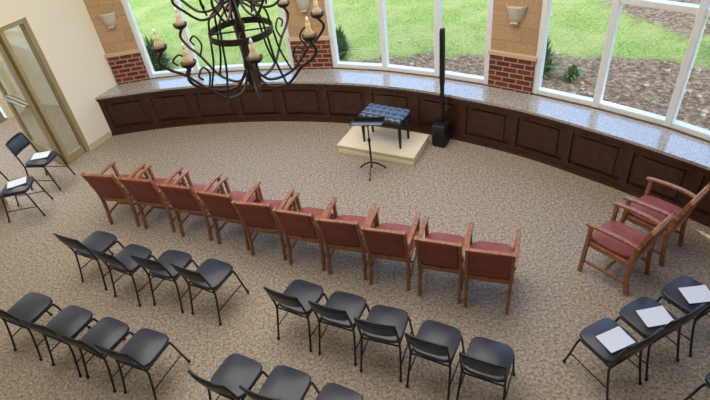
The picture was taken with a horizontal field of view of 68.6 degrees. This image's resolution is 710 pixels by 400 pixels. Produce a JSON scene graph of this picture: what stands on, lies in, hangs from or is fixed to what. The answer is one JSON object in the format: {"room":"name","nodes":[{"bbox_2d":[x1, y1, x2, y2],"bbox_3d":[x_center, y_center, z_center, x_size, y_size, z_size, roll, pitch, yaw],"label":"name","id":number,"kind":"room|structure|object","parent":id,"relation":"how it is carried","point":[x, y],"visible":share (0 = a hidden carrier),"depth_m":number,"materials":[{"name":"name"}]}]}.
{"room":"recital hall","nodes":[
{"label":"recital hall","id":0,"kind":"room"},
{"bbox_2d":[0,25,58,118],"bbox_3d":[-9.427,0.274,3.995,2.509,4.950,15.241,19,45,30],"label":"wall","id":1,"kind":"structure","parent":0,"point":[15,36],"depth_m":9.69,"materials":[{"name":"beige paint"}]},
{"bbox_2d":[0,43,63,163],"bbox_3d":[-5.123,-1.535,7.885,0.746,2.080,0.647,-7,38,0],"label":"door","id":2,"kind":"structure","parent":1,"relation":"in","point":[11,99],"depth_m":7.93,"materials":[{"name":"beige wood"}]},
{"bbox_2d":[0,0,116,149],"bbox_3d":[-6.964,0.491,3.316,0.160,4.950,13.480,12,42,23],"label":"wall","id":3,"kind":"structure","parent":0,"point":[64,31],"depth_m":7.97,"materials":[{"name":"beige paint"}]},
{"bbox_2d":[0,18,89,163],"bbox_3d":[-5.072,-0.931,7.041,0.120,2.205,2.570,12,42,23],"label":"door","id":4,"kind":"structure","parent":3,"relation":"in","point":[68,158],"depth_m":7.70,"materials":[{"name":"beige wood"}]},
{"bbox_2d":[0,191,7,208],"bbox_3d":[-5.362,-0.479,6.583,0.150,2.080,0.980,12,42,23],"label":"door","id":5,"kind":"structure","parent":4,"relation":"attached to","point":[4,199],"depth_m":7.47,"materials":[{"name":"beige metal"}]},
{"bbox_2d":[90,131,111,149],"bbox_3d":[-4.251,-0.996,8.699,0.015,0.100,0.430,12,42,23],"label":"baseboard","id":6,"kind":"structure","parent":3,"relation":"attached to","point":[93,145],"depth_m":8.69,"materials":[{"name":"beige wood"}]},
{"bbox_2d":[0,104,709,399],"bbox_3d":[-3.737,1.749,5.253,18.440,0.050,12.730,-7,38,0],"label":"floor","id":7,"kind":"structure","parent":0,"point":[460,183],"depth_m":5.79,"materials":[{"name":"carpet"}]},
{"bbox_2d":[0,171,52,222],"bbox_3d":[-4.646,-0.161,7.137,0.536,0.804,0.416,-11,38,-5],"label":"chair","id":8,"kind":"object","parent":7,"relation":"on","point":[18,190],"visible":0.91,"depth_m":7.08,"materials":[{"name":"black metal"}]},
{"bbox_2d":[7,176,25,188],"bbox_3d":[-4.608,-0.237,7.085,0.240,0.006,0.180,-22,40,-18],"label":"paper sheet","id":9,"kind":"object","parent":8,"relation":"on","point":[20,181],"visible":1,"depth_m":7.09,"materials":[{"name":"white paper"}]},
{"bbox_2d":[0,292,61,360],"bbox_3d":[-3.313,1.146,5.260,0.416,0.804,0.536,10,41,21],"label":"chair","id":10,"kind":"object","parent":7,"relation":"on","point":[33,305],"visible":0.86,"depth_m":5.22,"materials":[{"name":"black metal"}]},
{"bbox_2d":[5,132,75,189],"bbox_3d":[-4.640,-0.583,7.671,0.536,0.804,0.416,0,39,10],"label":"chair","id":11,"kind":"object","parent":7,"relation":"on","point":[19,141],"visible":0.92,"depth_m":7.55,"materials":[{"name":"black metal"}]},
{"bbox_2d":[30,151,49,159],"bbox_3d":[-4.601,-0.654,7.613,0.240,0.006,0.180,-10,38,-4],"label":"paper sheet","id":12,"kind":"object","parent":11,"relation":"on","point":[41,154],"visible":1,"depth_m":7.62,"materials":[{"name":"white paper"}]},
{"bbox_2d":[15,305,97,377],"bbox_3d":[-2.798,1.241,5.055,0.416,0.804,0.536,11,42,22],"label":"chair","id":13,"kind":"object","parent":7,"relation":"on","point":[72,320],"visible":0.84,"depth_m":5.01,"materials":[{"name":"black metal"}]},
{"bbox_2d":[53,231,123,290],"bbox_3d":[-2.978,0.550,5.962,0.416,0.804,0.536,11,42,22],"label":"chair","id":14,"kind":"object","parent":7,"relation":"on","point":[101,241],"visible":0.94,"depth_m":5.90,"materials":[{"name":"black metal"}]},
{"bbox_2d":[51,317,133,392],"bbox_3d":[-2.365,1.321,4.883,0.416,0.804,0.536,13,43,24],"label":"chair","id":15,"kind":"object","parent":7,"relation":"on","point":[109,332],"visible":0.92,"depth_m":4.83,"materials":[{"name":"black metal"}]},
{"bbox_2d":[80,162,149,226],"bbox_3d":[-3.040,-0.151,6.804,0.511,0.876,0.615,3,39,13],"label":"wooden armchair","id":16,"kind":"object","parent":7,"relation":"on","point":[107,187],"visible":0.83,"depth_m":6.62,"materials":[{"name":"brown wood"}]},
{"bbox_2d":[87,244,156,306],"bbox_3d":[-2.477,0.684,5.710,0.416,0.804,0.536,13,42,24],"label":"chair","id":17,"kind":"object","parent":7,"relation":"on","point":[122,262],"visible":0.87,"depth_m":5.64,"materials":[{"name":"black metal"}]},
{"bbox_2d":[92,328,190,399],"bbox_3d":[-1.931,1.390,4.724,0.416,0.804,0.536,10,41,21],"label":"chair","id":18,"kind":"object","parent":7,"relation":"on","point":[142,350],"visible":1,"depth_m":4.68,"materials":[{"name":"black metal"}]},
{"bbox_2d":[117,165,186,231],"bbox_3d":[-2.508,-0.093,6.644,0.511,0.876,0.615,5,40,15],"label":"wooden armchair","id":19,"kind":"object","parent":7,"relation":"on","point":[145,192],"visible":0.86,"depth_m":6.47,"materials":[{"name":"brown wood"}]},
{"bbox_2d":[129,250,198,313],"bbox_3d":[-1.985,0.733,5.567,0.416,0.804,0.536,9,41,20],"label":"chair","id":20,"kind":"object","parent":7,"relation":"on","point":[161,267],"visible":0.9,"depth_m":5.49,"materials":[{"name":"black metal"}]},
{"bbox_2d":[156,170,225,240],"bbox_3d":[-1.964,-0.006,6.445,0.511,0.876,0.615,6,40,17],"label":"wooden armchair","id":21,"kind":"object","parent":7,"relation":"on","point":[184,199],"visible":0.85,"depth_m":6.27,"materials":[{"name":"brown wood"}]},
{"bbox_2d":[170,258,248,325],"bbox_3d":[-1.503,0.813,5.387,0.416,0.804,0.536,13,42,24],"label":"chair","id":22,"kind":"object","parent":7,"relation":"on","point":[212,273],"visible":1,"depth_m":5.32,"materials":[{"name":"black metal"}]},
{"bbox_2d":[187,353,267,399],"bbox_3d":[-1.017,1.532,4.394,0.416,0.804,0.536,13,43,24],"label":"chair","id":23,"kind":"object","parent":7,"relation":"on","point":[236,370],"visible":0.91,"depth_m":4.34,"materials":[{"name":"black metal"}]},
{"bbox_2d":[195,176,263,249],"bbox_3d":[-1.444,0.086,6.243,0.511,0.876,0.615,8,41,19],"label":"wooden armchair","id":24,"kind":"object","parent":7,"relation":"on","point":[219,206],"visible":0.84,"depth_m":6.08,"materials":[{"name":"brown wood"}]},
{"bbox_2d":[231,186,297,259],"bbox_3d":[-1.000,0.191,6.038,0.511,0.876,0.615,5,40,15],"label":"wooden armchair","id":25,"kind":"object","parent":7,"relation":"on","point":[258,217],"visible":0.81,"depth_m":5.84,"materials":[{"name":"brown wood"}]},
{"bbox_2d":[239,365,318,399],"bbox_3d":[-0.585,1.589,4.251,0.416,0.804,0.536,11,41,22],"label":"chair","id":26,"kind":"object","parent":7,"relation":"on","point":[283,382],"visible":0.96,"depth_m":4.23,"materials":[{"name":"black metal"}]},
{"bbox_2d":[263,279,327,351],"bbox_3d":[-0.533,0.980,5.016,0.416,0.804,0.536,13,42,24],"label":"chair","id":27,"kind":"object","parent":7,"relation":"on","point":[296,296],"visible":0.98,"depth_m":4.95,"materials":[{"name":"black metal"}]},
{"bbox_2d":[272,192,336,270],"bbox_3d":[-0.516,0.282,5.843,0.511,0.876,0.615,7,40,18],"label":"wooden armchair","id":28,"kind":"object","parent":7,"relation":"on","point":[301,225],"visible":0.84,"depth_m":5.65,"materials":[{"name":"brown wood"}]},
{"bbox_2d":[308,291,369,365],"bbox_3d":[-0.118,1.063,4.842,0.416,0.804,0.536,11,41,22],"label":"chair","id":29,"kind":"object","parent":7,"relation":"on","point":[340,310],"visible":0.94,"depth_m":4.77,"materials":[{"name":"black metal"}]},
{"bbox_2d":[315,383,362,399],"bbox_3d":[-0.162,1.677,4.071,0.416,0.804,0.536,13,42,24],"label":"chair","id":30,"kind":"object","parent":7,"relation":"on","point":[330,391],"visible":1,"depth_m":4.13,"materials":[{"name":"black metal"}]},
{"bbox_2d":[315,200,375,279],"bbox_3d":[-0.065,0.363,5.666,0.511,0.876,0.615,5,40,16],"label":"wooden armchair","id":31,"kind":"object","parent":7,"relation":"on","point":[344,232],"visible":0.91,"depth_m":5.46,"materials":[{"name":"brown wood"}]},
{"bbox_2d":[349,117,385,180],"bbox_3d":[0.195,-0.709,7.002,0.422,0.846,0.376,1,39,11],"label":"music stand","id":32,"kind":"object","parent":7,"relation":"on","point":[358,121],"visible":1,"depth_m":6.92,"materials":[{"name":"black metal"}]},
{"bbox_2d":[337,126,428,165],"bbox_3d":[0.417,-0.833,7.696,1.210,0.140,0.650,12,42,23],"label":"stage riser","id":33,"kind":"object","parent":7,"relation":"on","point":[384,142],"visible":0.86,"depth_m":7.58,"materials":[{"name":"beige wood"}]},
{"bbox_2d":[358,103,410,148],"bbox_3d":[0.437,-1.072,7.487,0.694,0.485,0.360,14,43,25],"label":"piano bench","id":34,"kind":"object","parent":33,"relation":"on","point":[394,117],"visible":0.94,"depth_m":7.31,"materials":[{"name":"blue fabric"}]},
{"bbox_2d":[354,305,415,381],"bbox_3d":[0.269,1.157,4.660,0.416,0.804,0.536,8,41,19],"label":"chair","id":35,"kind":"object","parent":7,"relation":"on","point":[387,325],"visible":0.97,"depth_m":4.60,"materials":[{"name":"black metal"}]},
{"bbox_2d":[360,207,420,290],"bbox_3d":[0.394,0.448,5.483,0.511,0.876,0.615,6,40,17],"label":"wooden armchair","id":36,"kind":"object","parent":7,"relation":"on","point":[388,241],"visible":0.97,"depth_m":5.30,"materials":[{"name":"brown wood"}]},
{"bbox_2d":[95,69,709,227],"bbox_3d":[0.945,-0.819,7.121,10.647,0.720,2.270,15,43,26],"label":"cabinet","id":37,"kind":"object","parent":7,"relation":"on","point":[614,151],"depth_m":7.41,"materials":[{"name":"wood"}]},
{"bbox_2d":[404,320,464,399],"bbox_3d":[0.692,1.257,4.465,0.416,0.804,0.536,13,42,24],"label":"chair","id":38,"kind":"object","parent":7,"relation":"on","point":[438,342],"visible":0.96,"depth_m":4.40,"materials":[{"name":"black metal"}]},
{"bbox_2d":[432,28,450,147],"bbox_3d":[1.186,-1.504,7.148,0.200,1.710,0.245,16,44,27],"label":"loudspeaker","id":39,"kind":"object","parent":7,"relation":"on","point":[441,128],"visible":1,"depth_m":7.38,"materials":[{"name":"black plastic"}]},
{"bbox_2d":[414,216,473,303],"bbox_3d":[0.899,0.540,5.283,0.511,0.876,0.615,7,40,18],"label":"wooden armchair","id":40,"kind":"object","parent":7,"relation":"on","point":[443,252],"visible":0.92,"depth_m":5.08,"materials":[{"name":"brown wood"}]},
{"bbox_2d":[456,337,515,399],"bbox_3d":[1.088,1.355,4.276,0.416,0.804,0.536,12,42,23],"label":"chair","id":41,"kind":"object","parent":7,"relation":"on","point":[485,359],"visible":1,"depth_m":4.22,"materials":[{"name":"black metal"}]},
{"bbox_2d":[463,226,520,314],"bbox_3d":[1.333,0.619,5.113,0.511,0.876,0.615,6,40,17],"label":"wooden armchair","id":42,"kind":"object","parent":7,"relation":"on","point":[493,262],"visible":0.99,"depth_m":4.89,"materials":[{"name":"brown wood"}]},
{"bbox_2d":[562,318,663,399],"bbox_3d":[2.122,1.204,4.298,0.416,0.804,0.536,-21,40,-17],"label":"chair","id":43,"kind":"object","parent":7,"relation":"on","point":[588,335],"visible":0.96,"depth_m":4.25,"materials":[{"name":"black metal"}]},
{"bbox_2d":[596,326,634,352],"bbox_3d":[2.123,1.137,4.240,0.240,0.006,0.180,-18,39,-13],"label":"paper sheet","id":44,"kind":"object","parent":43,"relation":"on","point":[615,339],"visible":1,"depth_m":4.24,"materials":[{"name":"white paper"}]},
{"bbox_2d":[577,201,678,296],"bbox_3d":[2.667,0.415,5.153,0.511,0.876,0.615,-30,43,-26],"label":"wooden armchair","id":45,"kind":"object","parent":7,"relation":"on","point":[620,242],"visible":1,"depth_m":5.10,"materials":[{"name":"brown wood"}]},
{"bbox_2d":[615,297,704,380],"bbox_3d":[2.525,1.047,4.432,0.416,0.804,0.536,-21,40,-17],"label":"chair","id":46,"kind":"object","parent":7,"relation":"on","point":[628,314],"visible":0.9,"depth_m":4.39,"materials":[{"name":"black metal"}]},
{"bbox_2d":[636,306,673,326],"bbox_3d":[2.526,0.979,4.374,0.240,0.006,0.180,-10,38,-3],"label":"paper sheet","id":47,"kind":"object","parent":46,"relation":"on","point":[655,316],"visible":0.95,"depth_m":4.38,"materials":[{"name":"white paper"}]},
{"bbox_2d":[620,177,709,266],"bbox_3d":[3.168,0.152,5.406,0.511,0.876,0.615,-31,44,-27],"label":"wooden armchair","id":48,"kind":"object","parent":7,"relation":"on","point":[660,209],"visible":0.91,"depth_m":5.35,"materials":[{"name":"brown wood"}]},
{"bbox_2d":[656,276,709,357],"bbox_3d":[2.969,0.883,4.566,0.416,0.804,0.536,-23,41,-19],"label":"chair","id":49,"kind":"object","parent":7,"relation":"on","point":[670,292],"visible":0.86,"depth_m":4.55,"materials":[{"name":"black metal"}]},
{"bbox_2d":[678,285,709,302],"bbox_3d":[2.969,0.817,4.508,0.240,0.006,0.180,-7,38,1],"label":"paper sheet","id":50,"kind":"object","parent":49,"relation":"on","point":[701,293],"visible":1,"depth_m":4.52,"materials":[{"name":"white paper"}]},
{"bbox_2d":[683,372,709,399],"bbox_3d":[2.897,1.433,3.880,0.416,0.804,0.536,-21,40,-17],"label":"chair","id":51,"kind":"object","parent":7,"relation":"on","point":[707,378],"visible":1,"depth_m":3.98,"materials":[{"name":"black metal"}]},
{"bbox_2d":[83,0,709,142],"bbox_3d":[0.918,-2.654,6.020,11.058,4.950,2.264,16,44,27],"label":"wall","id":52,"kind":"structure","parent":0,"point":[513,51],"depth_m":7.92,"materials":[{"name":"red brick"}]},
{"bbox_2d":[98,11,116,28],"bbox_3d":[-3.850,-2.804,8.132,0.272,0.221,0.102,-11,38,-4],"label":"wall sconce","id":53,"kind":"object","parent":52,"relation":"attached to","point":[109,20],"visible":1,"depth_m":8.11,"materials":[{"name":"beige paint"}]},
{"bbox_2d":[121,0,293,77],"bbox_3d":[-2.357,-3.143,8.013,2.546,2.480,0.198,-2,38,6],"label":"window","id":54,"kind":"structure","parent":52,"relation":"in","point":[128,10],"depth_m":8.55,"materials":[{"name":"white wood"}]},
{"bbox_2d":[295,0,309,11],"bbox_3d":[-0.785,-2.941,7.806,0.272,0.221,0.102,2,39,11],"label":"wall sconce","id":55,"kind":"object","parent":52,"relation":"attached to","point":[303,5],"visible":1,"depth_m":7.80,"materials":[{"name":"beige paint"}]},
{"bbox_2d":[324,0,493,84],"bbox_3d":[0.696,-2.925,7.237,2.551,2.480,0.215,13,42,24],"label":"window","id":56,"kind":"structure","parent":52,"relation":"in","point":[337,63],"depth_m":7.76,"materials":[{"name":"white wood"}]},
{"bbox_2d":[506,4,527,24],"bbox_3d":[2.024,-2.341,6.585,0.272,0.221,0.102,20,45,30],"label":"wall sconce","id":57,"kind":"object","parent":52,"relation":"attached to","point":[515,13],"visible":1,"depth_m":6.56,"materials":[{"name":"beige paint"}]},
{"bbox_2d":[532,0,709,140],"bbox_3d":[3.254,-2.005,5.650,2.534,2.480,0.217,28,50,37],"label":"window","id":58,"kind":"structure","parent":52,"relation":"in","point":[702,11],"depth_m":6.07,"materials":[{"name":"white wood"}]},
{"bbox_3d":[-4.245,-2.198,2.143,18.440,0.150,12.730,-7,38,0],"label":"ceiling","id":59,"kind":"structure","parent":0,"visible":0},
{"bbox_2d":[151,0,324,99],"bbox_3d":[-0.965,-1.936,3.543,1.268,2.657,1.268,-2,38,7],"label":"chandelier","id":60,"kind":"object","parent":59,"relation":"hanging from","point":[251,58],"visible":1,"depth_m":3.98,"materials":[{"name":"brown metal"}]},
{"label":"outside","id":61,"kind":"structure","parent":0,"visible":0},
{"bbox_2d":[0,0,709,129],"bbox_3d":[-1.144,-8.885,18.382,120.000,0.001,120.000,-7,38,0],"label":"lawn","id":62,"kind":"structure","parent":61,"point":[577,28],"depth_m":10.65,"materials":[{"name":"green plant"}]},
{"bbox_2d":[143,36,178,71],"bbox_3d":[-4.186,-3.053,10.789,0.941,0.849,0.930,-7,38,0],"label":"shrub","id":63,"kind":"object","parent":62,"relation":"on","point":[164,60],"visible":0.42,"depth_m":10.76,"materials":[{"name":"green plant"}]},
{"bbox_2d":[335,26,354,58],"bbox_3d":[-0.311,-3.209,10.439,0.665,0.743,0.636,-7,38,0],"label":"shrub","id":64,"kind":"object","parent":62,"relation":"on","point":[341,38],"visible":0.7,"depth_m":10.42,"materials":[{"name":"green plant"}]},
{"bbox_2d":[242,41,708,117],"bbox_3d":[3.151,-1.735,8.588,12.699,0.082,3.665,17,44,28],"label":"rocks","id":65,"kind":"object","parent":62,"relation":"on","point":[704,112],"visible":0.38,"depth_m":8.78,"materials":[{"name":"brown"}]},
{"bbox_2d":[543,35,562,77],"bbox_3d":[3.197,-2.500,8.918,0.785,0.802,0.791,-7,38,0],"label":"shrub","id":66,"kind":"object","parent":62,"relation":"on","point":[549,64],"visible":0.27,"depth_m":8.89,"materials":[{"name":"green plant"}]},
{"bbox_2d":[562,63,583,80],"bbox_3d":[3.689,-2.178,8.835,0.383,0.302,0.361,-28,43,-24],"label":"shrub","id":67,"kind":"object","parent":62,"relation":"on","point":[572,73],"visible":1,"depth_m":8.81,"materials":[{"name":"green plant"}]}
]}

